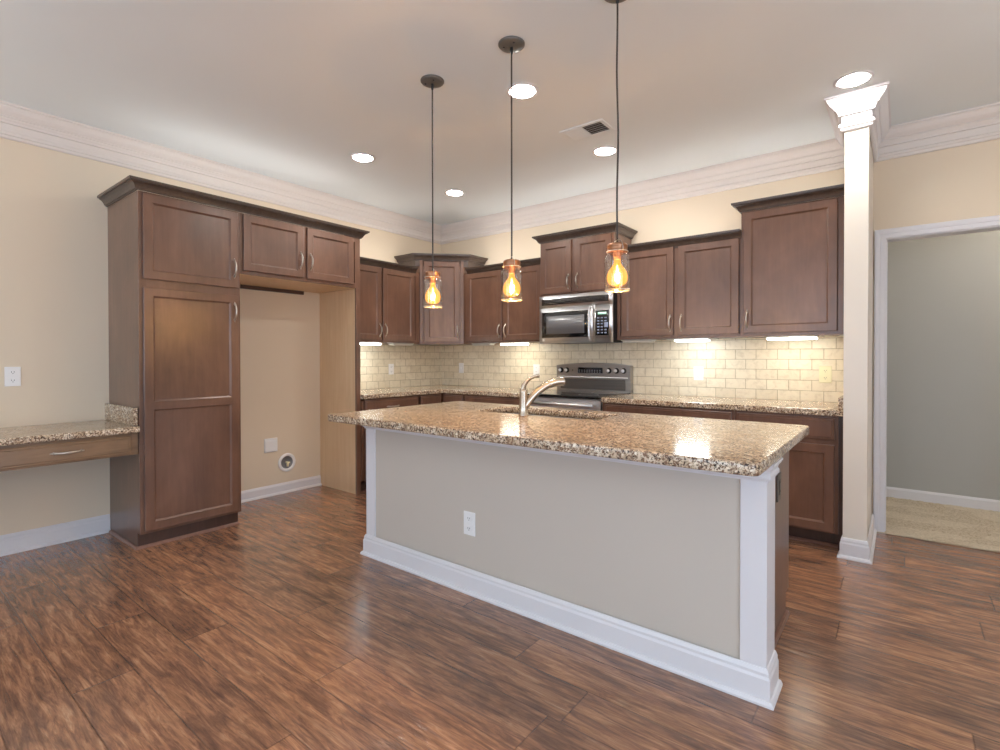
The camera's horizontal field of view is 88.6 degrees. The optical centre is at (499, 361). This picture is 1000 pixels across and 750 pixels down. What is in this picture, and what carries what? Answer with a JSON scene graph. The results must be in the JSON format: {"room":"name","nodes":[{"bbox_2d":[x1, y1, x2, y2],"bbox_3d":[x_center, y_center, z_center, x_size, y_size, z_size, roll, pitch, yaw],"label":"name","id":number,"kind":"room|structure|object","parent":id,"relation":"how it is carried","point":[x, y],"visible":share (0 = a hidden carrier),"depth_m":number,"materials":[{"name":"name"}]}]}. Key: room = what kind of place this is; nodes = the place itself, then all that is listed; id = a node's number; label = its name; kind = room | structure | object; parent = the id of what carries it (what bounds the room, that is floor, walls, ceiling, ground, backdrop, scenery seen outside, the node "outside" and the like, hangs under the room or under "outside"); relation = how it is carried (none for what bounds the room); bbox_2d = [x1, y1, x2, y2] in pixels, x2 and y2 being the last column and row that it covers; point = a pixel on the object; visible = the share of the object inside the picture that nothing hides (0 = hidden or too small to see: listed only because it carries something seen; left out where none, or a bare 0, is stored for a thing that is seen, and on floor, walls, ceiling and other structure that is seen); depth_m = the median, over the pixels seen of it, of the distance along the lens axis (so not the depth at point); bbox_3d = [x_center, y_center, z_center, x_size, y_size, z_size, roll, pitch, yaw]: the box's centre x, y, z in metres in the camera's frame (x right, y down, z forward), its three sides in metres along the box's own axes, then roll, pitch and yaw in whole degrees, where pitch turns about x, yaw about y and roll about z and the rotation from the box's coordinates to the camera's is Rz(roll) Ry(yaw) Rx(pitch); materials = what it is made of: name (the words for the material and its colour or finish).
{"room":"kitchen","nodes":[
{"label":"kitchen","id":0,"kind":"room"},
{"bbox_2d":[0,138,440,534],"bbox_3d":[-2.687,-0.166,3.774,0.120,2.837,8.770,0,1,38],"label":"wall","id":1,"kind":"structure","parent":0,"point":[54,321],"depth_m":3.47,"materials":[{"name":"paint"}]},
{"bbox_2d":[4,367,20,386],"bbox_3d":[-3.049,0.094,3.209,0.009,0.122,0.075,0,1,38],"label":"wall outlet","id":2,"kind":"object","parent":1,"relation":"attached to","point":[12,375],"visible":1,"depth_m":3.21,"materials":[{"name":"white plastic"}]},
{"bbox_2d":[9,370,15,374],"bbox_3d":[-3.047,0.068,3.207,0.003,0.028,0.033,0,1,38],"label":"receptacle","id":3,"kind":"object","parent":2,"relation":"attached to","point":[11,372],"depth_m":3.21,"materials":[{"name":"grey plastic"}]},
{"bbox_2d":[9,378,16,382],"bbox_3d":[-3.047,0.120,3.208,0.003,0.028,0.033,0,1,38],"label":"receptacle","id":4,"kind":"object","parent":2,"relation":"attached to","point":[11,380],"depth_m":3.21,"materials":[{"name":"grey plastic"}]},
{"bbox_2d":[0,514,110,556],"bbox_3d":[-3.996,1.149,1.991,0.027,0.124,4.088,0,1,38],"label":"baseboard","id":5,"kind":"structure","parent":1,"relation":"attached to","point":[12,543],"depth_m":3.36,"materials":[{"name":"paint"}]},
{"bbox_2d":[0,403,139,471],"bbox_3d":[-3.056,0.751,2.693,0.634,0.905,1.818,0,1,38],"label":"desk","id":6,"kind":"object","parent":1,"relation":"attached to","point":[21,447],"visible":1,"depth_m":3.01,"materials":[{"name":"stone"}]},
{"bbox_2d":[0,100,440,244],"bbox_3d":[-2.952,-1.481,3.251,0.096,0.196,7.400,0,1,38],"label":"trim","id":7,"kind":"structure","parent":1,"relation":"attached to","point":[18,123],"depth_m":3.94,"materials":[{"name":"paint"}]},
{"bbox_2d":[264,437,277,452],"bbox_3d":[-2.020,0.737,4.525,0.014,0.124,0.120,0,1,38],"label":"cover","id":8,"kind":"object","parent":1,"relation":"attached to","point":[270,444],"visible":1,"depth_m":4.52,"materials":[{"name":"white plastic"}]},
{"bbox_2d":[241,475,321,502],"bbox_3d":[-2.030,1.139,4.506,0.027,0.094,1.024,0,1,38],"label":"baseboard","id":9,"kind":"structure","parent":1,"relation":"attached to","point":[300,484],"depth_m":4.58,"materials":[{"name":"paint"}]},
{"bbox_2d":[278,453,295,471],"bbox_3d":[-1.929,0.912,4.645,0.025,0.166,0.166,0,1,38],"label":"water valve box","id":10,"kind":"object","parent":1,"relation":"attached to","point":[286,462],"visible":1,"depth_m":4.64,"materials":[{"name":"white plastic"}]},
{"bbox_2d":[281,456,292,467],"bbox_3d":[-1.929,0.912,4.645,0.009,0.120,0.120,0,1,38],"label":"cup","id":11,"kind":"object","parent":10,"relation":"on","point":[286,461],"depth_m":4.65,"materials":[{"name":"grey plastic"}]},
{"bbox_2d":[325,257,419,342],"bbox_3d":[-1.263,-0.593,5.195,0.366,0.798,0.981,0,1,38],"label":"upper cabinet","id":12,"kind":"object","parent":1,"relation":"attached to","point":[389,291],"visible":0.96,"depth_m":5.16,"materials":[{"name":"brown wood"}]},
{"bbox_2d":[360,342,381,344],"bbox_3d":[-1.317,-0.179,5.045,0.093,0.026,0.324,0,1,38],"label":"light","id":13,"kind":"object","parent":12,"relation":"attached to","point":[361,343],"visible":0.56,"depth_m":5.03,"materials":[{"name":"grey plastic"}]},
{"bbox_2d":[387,343,413,345],"bbox_3d":[-1.043,-0.183,5.396,0.093,0.026,0.294,0,1,38],"label":"light","id":14,"kind":"object","parent":12,"relation":"attached to","point":[398,344],"visible":0.99,"depth_m":5.38,"materials":[{"name":"grey plastic"}]},
{"bbox_2d":[0,485,999,749],"bbox_3d":[-0.075,1.238,1.670,6.840,0.061,8.650,0,1,38],"label":"floor","id":15,"kind":"structure","parent":0,"point":[271,630],"depth_m":2.08,"materials":[{"name":"brown wood"}]},
{"bbox_2d":[108,190,240,549],"bbox_3d":[-2.299,0.056,3.641,0.654,2.275,0.646,0,1,38],"label":"pantry cabinet","id":16,"kind":"object","parent":15,"relation":"on","point":[174,264],"visible":1,"depth_m":3.43,"materials":[{"name":"brown wood"}]},
{"bbox_2d":[239,212,360,494],"bbox_3d":[-1.777,0.050,4.309,0.654,2.275,1.049,0,1,38],"label":"tall cabinet","id":17,"kind":"object","parent":15,"relation":"on","point":[276,256],"visible":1,"depth_m":4.53,"materials":[{"name":"brown wood"}]},
{"bbox_2d":[97,175,369,238],"bbox_3d":[-1.970,-1.118,4.048,0.660,0.064,1.800,0,1,38],"label":"trim","id":18,"kind":"structure","parent":17,"relation":"on","point":[130,184],"depth_m":3.55,"materials":[{"name":"brown wood"}]},
{"bbox_2d":[360,395,417,492],"bbox_3d":[-1.236,0.756,4.992,0.672,0.849,0.674,0,1,38],"label":"base cabinet","id":19,"kind":"object","parent":15,"relation":"on","point":[389,402],"visible":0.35,"depth_m":4.65,"materials":[{"name":"brown wood"}]},
{"bbox_2d":[418,393,464,404],"bbox_3d":[-0.633,0.750,5.553,0.930,0.849,0.948,0,1,38],"label":"base cabinet","id":20,"kind":"object","parent":15,"relation":"on","point":[439,397],"visible":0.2,"depth_m":5.21,"materials":[{"name":"brown wood"}]},
{"bbox_2d":[360,385,550,398],"bbox_3d":[-0.546,0.309,5.051,1.682,0.040,1.624,0,1,38],"label":"countertop","id":21,"kind":"structure","parent":20,"relation":"on","point":[429,389],"depth_m":5.12,"materials":[{"name":"stone"}]},
{"bbox_2d":[465,394,518,404],"bbox_3d":[0.115,0.752,5.143,0.750,0.849,0.672,0,1,38],"label":"base cabinet","id":22,"kind":"object","parent":15,"relation":"on","point":[469,398],"visible":0.02,"depth_m":4.91,"materials":[{"name":"brown wood"}]},
{"bbox_2d":[360,426,789,710],"bbox_3d":[0.320,0.773,2.839,2.303,0.850,0.921,0,1,38],"label":"kitchen island","id":23,"kind":"object","parent":15,"relation":"on","point":[684,572],"visible":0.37,"depth_m":2.23,"materials":[{"name":"paint"}]},
{"bbox_2d":[464,511,474,536],"bbox_3d":[-0.160,0.843,2.670,0.078,0.122,0.009,0,1,38],"label":"wall outlet","id":24,"kind":"object","parent":23,"relation":"attached to","point":[469,517],"visible":1,"depth_m":2.66,"materials":[{"name":"white plastic"}]},
{"bbox_2d":[328,401,808,475],"bbox_3d":[0.241,0.329,2.744,2.309,0.040,1.148,0,1,38],"label":"island countertop","id":25,"kind":"structure","parent":23,"relation":"on","point":[745,448],"depth_m":2.29,"materials":[{"name":"stone"}]},
{"bbox_2d":[518,374,564,416],"bbox_3d":[0.236,0.188,2.922,0.270,0.238,0.058,0,1,-14],"label":"faucet","id":26,"kind":"object","parent":25,"relation":"on","point":[525,400],"visible":1,"depth_m":2.89,"materials":[{"name":"silver metal"}]},
{"bbox_2d":[509,413,595,419],"bbox_3d":[0.268,0.444,3.082,0.849,0.194,0.364,0,1,38],"label":"sink","id":27,"kind":"object","parent":25,"relation":"in","point":[509,413],"visible":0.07,"depth_m":3.23,"materials":[{"name":"metal"}]},
{"bbox_2d":[777,472,780,501],"bbox_3d":[1.238,0.557,2.274,0.009,0.120,0.078,0,1,38],"label":"wall outlet","id":28,"kind":"object","parent":23,"relation":"attached to","point":[779,474],"visible":0.98,"depth_m":2.26,"materials":[{"name":"grey plastic"}]},
{"bbox_2d":[779,479,780,494],"bbox_3d":[1.240,0.557,2.272,0.003,0.066,0.033,0,1,38],"label":"receptacle","id":29,"kind":"object","parent":28,"relation":"attached to","point":[779,479],"depth_m":2.27,"materials":[{"name":"grey"}]},
{"bbox_2d":[528,363,632,410],"bbox_3d":[0.702,0.587,4.656,0.780,1.148,0.678,0,1,38],"label":"range","id":30,"kind":"object","parent":15,"relation":"on","point":[584,388],"visible":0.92,"depth_m":4.72,"materials":[{"name":"silver metal"}]},
{"bbox_2d":[528,390,629,399],"bbox_3d":[0.700,0.295,4.655,0.756,0.022,0.618,0,1,38],"label":"cooktop","id":31,"kind":"object","parent":30,"relation":"in","point":[553,394],"depth_m":4.52,"materials":[{"name":"black glass"}]},
{"bbox_2d":[603,403,733,419],"bbox_3d":[1.414,0.760,4.127,1.012,0.849,0.672,0,1,38],"label":"base cabinet","id":32,"kind":"object","parent":15,"relation":"on","point":[612,407],"visible":0.02,"depth_m":3.85,"materials":[{"name":"brown wood"}]},
{"bbox_2d":[601,393,842,416],"bbox_3d":[1.675,0.278,3.937,1.654,0.115,0.643,0,1,38],"label":"countertop","id":33,"kind":"structure","parent":32,"relation":"on","point":[722,403],"depth_m":3.73,"materials":[{"name":"stone"}]},
{"bbox_2d":[734,410,842,550],"bbox_3d":[2.077,0.764,3.632,0.639,0.849,0.636,0,1,38],"label":"base cabinet","id":34,"kind":"object","parent":15,"relation":"on","point":[816,462],"visible":0.52,"depth_m":3.29,"materials":[{"name":"brown wood"}]},
{"bbox_2d":[885,497,999,551],"bbox_3d":[3.872,1.183,3.334,2.430,0.007,1.165,0,1,38],"label":"carpet","id":35,"kind":"object","parent":15,"relation":"on","point":[936,522],"visible":0.85,"depth_m":3.74,"materials":[{"name":"beige carpet"}]},
{"bbox_2d":[0,0,999,224],"bbox_3d":[-0.042,-1.609,1.691,6.840,0.080,8.770,0,1,38],"label":"ceiling","id":36,"kind":"structure","parent":0,"point":[285,90],"depth_m":2.85,"materials":[{"name":"paint"}]},
{"bbox_2d":[350,153,375,162],"bbox_3d":[-1.066,-1.584,3.990,0.190,0.009,0.190,0,1,38],"label":"recessed light","id":37,"kind":"object","parent":36,"relation":"in","point":[360,157],"visible":1,"depth_m":3.97,"materials":[{"name":"paint"}]},
{"bbox_2d":[420,74,443,307],"bbox_3d":[-0.380,-0.942,2.889,0.132,1.272,0.132,0,1,38],"label":"pendant light","id":38,"kind":"object","parent":36,"relation":"hanging from","point":[431,81],"visible":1,"depth_m":2.88,"materials":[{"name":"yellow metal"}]},
{"bbox_2d":[430,278,435,283],"bbox_3d":[-0.379,-0.473,2.893,0.036,0.062,0.036,0,1,38],"label":"socket","id":39,"kind":"object","parent":38,"relation":"attached to","point":[432,280],"depth_m":2.88,"materials":[{"name":"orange metal"}]},
{"bbox_2d":[445,189,464,195],"bbox_3d":[-0.429,-1.592,4.850,0.190,0.009,0.190,0,1,38],"label":"recessed light","id":40,"kind":"object","parent":36,"relation":"in","point":[453,192],"visible":1,"depth_m":4.83,"materials":[{"name":"paint"}]},
{"bbox_2d":[498,36,524,301],"bbox_3d":[0.058,-0.940,2.550,0.132,1.272,0.132,0,1,38],"label":"pendant light","id":41,"kind":"object","parent":36,"relation":"hanging from","point":[508,44],"visible":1,"depth_m":2.54,"materials":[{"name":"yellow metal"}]},
{"bbox_2d":[508,267,514,273],"bbox_3d":[0.059,-0.470,2.555,0.036,0.062,0.036,0,1,38],"label":"socket","id":42,"kind":"object","parent":41,"relation":"attached to","point":[511,270],"depth_m":2.54,"materials":[{"name":"orange metal"}]},
{"bbox_2d":[506,82,538,99],"bbox_3d":[0.130,-1.576,2.994,0.190,0.009,0.190,0,1,38],"label":"recessed light","id":43,"kind":"object","parent":36,"relation":"in","point":[520,90],"visible":0.98,"depth_m":2.98,"materials":[{"name":"paint"}]},
{"bbox_2d":[559,118,615,141],"bbox_3d":[0.598,-1.581,3.517,0.324,0.009,0.205,0,1,38],"label":"ceiling vent","id":44,"kind":"object","parent":36,"relation":"in","point":[597,127],"visible":1,"depth_m":3.51,"materials":[{"name":"metal"}]},
{"bbox_2d":[592,146,616,155],"bbox_3d":[0.793,-1.585,3.870,0.190,0.009,0.190,0,1,38],"label":"recessed light","id":45,"kind":"object","parent":36,"relation":"in","point":[603,150],"visible":0.96,"depth_m":3.86,"materials":[{"name":"paint"}]},
{"bbox_2d":[605,0,629,292],"bbox_3d":[0.500,-0.937,2.183,0.132,1.272,0.132,0,1,38],"label":"pendant light","id":46,"kind":"object","parent":36,"relation":"hanging from","point":[616,249],"visible":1,"depth_m":2.18,"materials":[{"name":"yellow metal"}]},
{"bbox_2d":[613,251,621,259],"bbox_3d":[0.500,-0.468,2.188,0.036,0.062,0.036,0,1,38],"label":"socket","id":47,"kind":"object","parent":46,"relation":"attached to","point":[617,255],"depth_m":2.18,"materials":[{"name":"orange metal"}]},
{"bbox_2d":[833,70,873,88],"bbox_3d":[1.982,-1.577,2.876,0.190,0.009,0.190,0,1,38],"label":"recessed light","id":48,"kind":"object","parent":36,"relation":"in","point":[857,78],"visible":1,"depth_m":2.86,"materials":[{"name":"paint"}]},
{"bbox_2d":[441,139,999,513],"bbox_3d":[1.928,-0.175,4.221,6.600,2.837,0.120,0,1,38],"label":"wall","id":49,"kind":"structure","parent":0,"point":[961,182],"depth_m":3.60,"materials":[{"name":"paint"}]},
{"bbox_2d":[394,253,487,344],"bbox_3d":[-0.646,-0.672,5.685,0.733,0.963,0.733,0,1,38],"label":"upper cabinet","id":50,"kind":"object","parent":49,"relation":"attached to","point":[444,325],"visible":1,"depth_m":5.53,"materials":[{"name":"brown wood"}]},
{"bbox_2d":[464,258,540,343],"bbox_3d":[0.088,-0.596,5.345,1.030,0.798,0.366,0,1,38],"label":"upper cabinet","id":51,"kind":"object","parent":49,"relation":"attached to","point":[487,318],"visible":0.91,"depth_m":5.23,"materials":[{"name":"brown wood"}]},
{"bbox_2d":[472,343,495,345],"bbox_3d":[-0.177,-0.185,5.491,0.264,0.026,0.093,0,1,38],"label":"light","id":52,"kind":"object","parent":51,"relation":"attached to","point":[474,344],"visible":1,"depth_m":5.46,"materials":[{"name":"grey plastic"}]},
{"bbox_2d":[500,342,529,344],"bbox_3d":[0.150,-0.183,5.235,0.324,0.026,0.093,0,1,38],"label":"light","id":53,"kind":"object","parent":51,"relation":"attached to","point":[507,343],"visible":0.98,"depth_m":5.17,"materials":[{"name":"grey plastic"}]},
{"bbox_2d":[532,222,637,296],"bbox_3d":[0.776,-0.901,4.768,0.878,0.568,0.421,0,1,38],"label":"upper cabinet","id":54,"kind":"object","parent":49,"relation":"attached to","point":[580,262],"visible":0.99,"depth_m":4.60,"materials":[{"name":"brown wood"}]},
{"bbox_2d":[540,291,622,343],"bbox_3d":[0.767,-0.390,4.759,0.754,0.444,0.435,0,1,38],"label":"microwave","id":55,"kind":"object","parent":54,"relation":"attached to","point":[590,317],"visible":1,"depth_m":4.58,"materials":[{"name":"silver metal"}]},
{"bbox_2d":[360,336,843,401],"bbox_3d":[0.408,-0.156,4.302,4.106,0.900,1.624,0,1,38],"label":"backsplash","id":56,"kind":"structure","parent":49,"relation":"attached to","point":[753,368],"depth_m":4.57,"materials":[{"name":"tile"}]},
{"bbox_2d":[388,364,393,374],"bbox_3d":[-1.183,0.083,5.579,0.009,0.116,0.072,0,1,38],"label":"wall outlet","id":57,"kind":"object","parent":56,"relation":"attached to","point":[390,366],"visible":1,"depth_m":5.57,"materials":[{"name":"white plastic"}]},
{"bbox_2d":[459,363,463,372],"bbox_3d":[-0.455,0.075,5.988,0.072,0.116,0.016,0,1,38],"label":"light switch","id":58,"kind":"object","parent":56,"relation":"attached to","point":[461,365],"visible":1,"depth_m":5.99,"materials":[{"name":"white plastic"}]},
{"bbox_2d":[533,364,539,374],"bbox_3d":[0.379,0.087,5.340,0.078,0.116,0.009,0,1,38],"label":"wall outlet","id":59,"kind":"object","parent":56,"relation":"attached to","point":[536,367],"visible":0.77,"depth_m":5.33,"materials":[{"name":"white plastic"}]},
{"bbox_2d":[694,366,702,379],"bbox_3d":[1.675,0.099,4.327,0.080,0.116,0.009,0,1,38],"label":"wall outlet","id":60,"kind":"object","parent":56,"relation":"attached to","point":[698,371],"visible":1,"depth_m":4.33,"materials":[{"name":"white plastic"}]},
{"bbox_2d":[819,366,831,382],"bbox_3d":[2.390,0.095,3.768,0.080,0.122,0.009,0,1,38],"label":"wall outlet","id":61,"kind":"object","parent":56,"relation":"attached to","point":[825,372],"visible":1,"depth_m":3.77,"materials":[{"name":"beige plastic"}]},
{"bbox_2d":[441,138,843,244],"bbox_3d":[0.877,-1.501,4.892,4.107,0.196,0.096,0,1,38],"label":"trim","id":62,"kind":"structure","parent":49,"relation":"attached to","point":[827,155],"depth_m":4.44,"materials":[{"name":"paint"}]},
{"bbox_2d":[617,229,746,339],"bbox_3d":[1.489,-0.588,4.249,1.003,0.798,0.366,0,1,38],"label":"upper cabinet","id":63,"kind":"object","parent":49,"relation":"attached to","point":[687,286],"visible":0.94,"depth_m":4.09,"materials":[{"name":"brown wood"}]},
{"bbox_2d":[621,339,655,342],"bbox_3d":[1.194,-0.177,4.419,0.284,0.026,0.093,0,1,38],"label":"light","id":64,"kind":"object","parent":63,"relation":"attached to","point":[637,340],"visible":1,"depth_m":4.38,"materials":[{"name":"grey plastic"}]},
{"bbox_2d":[666,338,718,341],"bbox_3d":[1.552,-0.174,4.139,0.394,0.026,0.093,0,1,38],"label":"light","id":65,"kind":"object","parent":63,"relation":"attached to","point":[680,339],"visible":0.99,"depth_m":4.11,"materials":[{"name":"white plastic"}]},
{"bbox_2d":[731,184,843,337],"bbox_3d":[2.121,-0.681,3.747,0.726,0.992,0.378,0,1,38],"label":"upper cabinet","id":66,"kind":"object","parent":49,"relation":"attached to","point":[792,256],"visible":0.97,"depth_m":3.61,"materials":[{"name":"brown wood"}]},
{"bbox_2d":[765,335,819,339],"bbox_3d":[2.107,-0.171,3.705,0.334,0.026,0.093,0,1,38],"label":"light","id":67,"kind":"object","parent":66,"relation":"attached to","point":[810,336],"visible":1,"depth_m":3.67,"materials":[{"name":"grey plastic"}]},
{"bbox_2d":[873,215,999,531],"bbox_3d":[3.108,0.138,3.288,1.146,2.104,0.141,0,1,38],"label":"trim","id":68,"kind":"structure","parent":49,"relation":"attached to","point":[989,223],"depth_m":3.56,"materials":[{"name":"paint"}]},
{"bbox_2d":[824,81,890,564],"bbox_3d":[2.324,-0.198,3.320,0.313,2.777,0.812,0,1,38],"label":"column","id":69,"kind":"structure","parent":0,"point":[855,116],"depth_m":3.08,"materials":[{"name":"beige paint"}]},
{"bbox_2d":[868,136,872,532],"bbox_3d":[2.394,-0.199,3.409,0.113,2.777,0.586,0,1,38],"label":"wall","id":70,"kind":"structure","parent":0,"point":[871,151],"depth_m":3.39,"materials":[{"name":"beige paint"}]},
{"bbox_2d":[886,230,999,499],"bbox_3d":[2.624,-0.184,5.112,6.600,2.837,0.120,0,1,38],"label":"wall","id":71,"kind":"structure","parent":0,"point":[943,293],"depth_m":4.22,"materials":[{"name":"paint"}]},
{"bbox_2d":[886,486,999,511],"bbox_3d":[4.227,1.138,3.787,2.430,0.092,0.013,0,1,38],"label":"baseboard","id":72,"kind":"structure","parent":71,"relation":"attached to","point":[901,493],"depth_m":4.22,"materials":[{"name":"paint"}]},
{"bbox_3d":[2.259,-0.130,-0.810,0.120,2.837,7.640,0,1,38],"label":"wall","id":73,"kind":"structure","parent":0,"visible":0},
{"bbox_2d":[874,102,999,162],"bbox_3d":[1.275,-1.456,-0.054,2.372,0.196,7.400,0,1,38],"label":"trim","id":74,"kind":"structure","parent":73,"relation":"attached to","point":[979,124],"depth_m":3.33,"materials":[{"name":"paint"}]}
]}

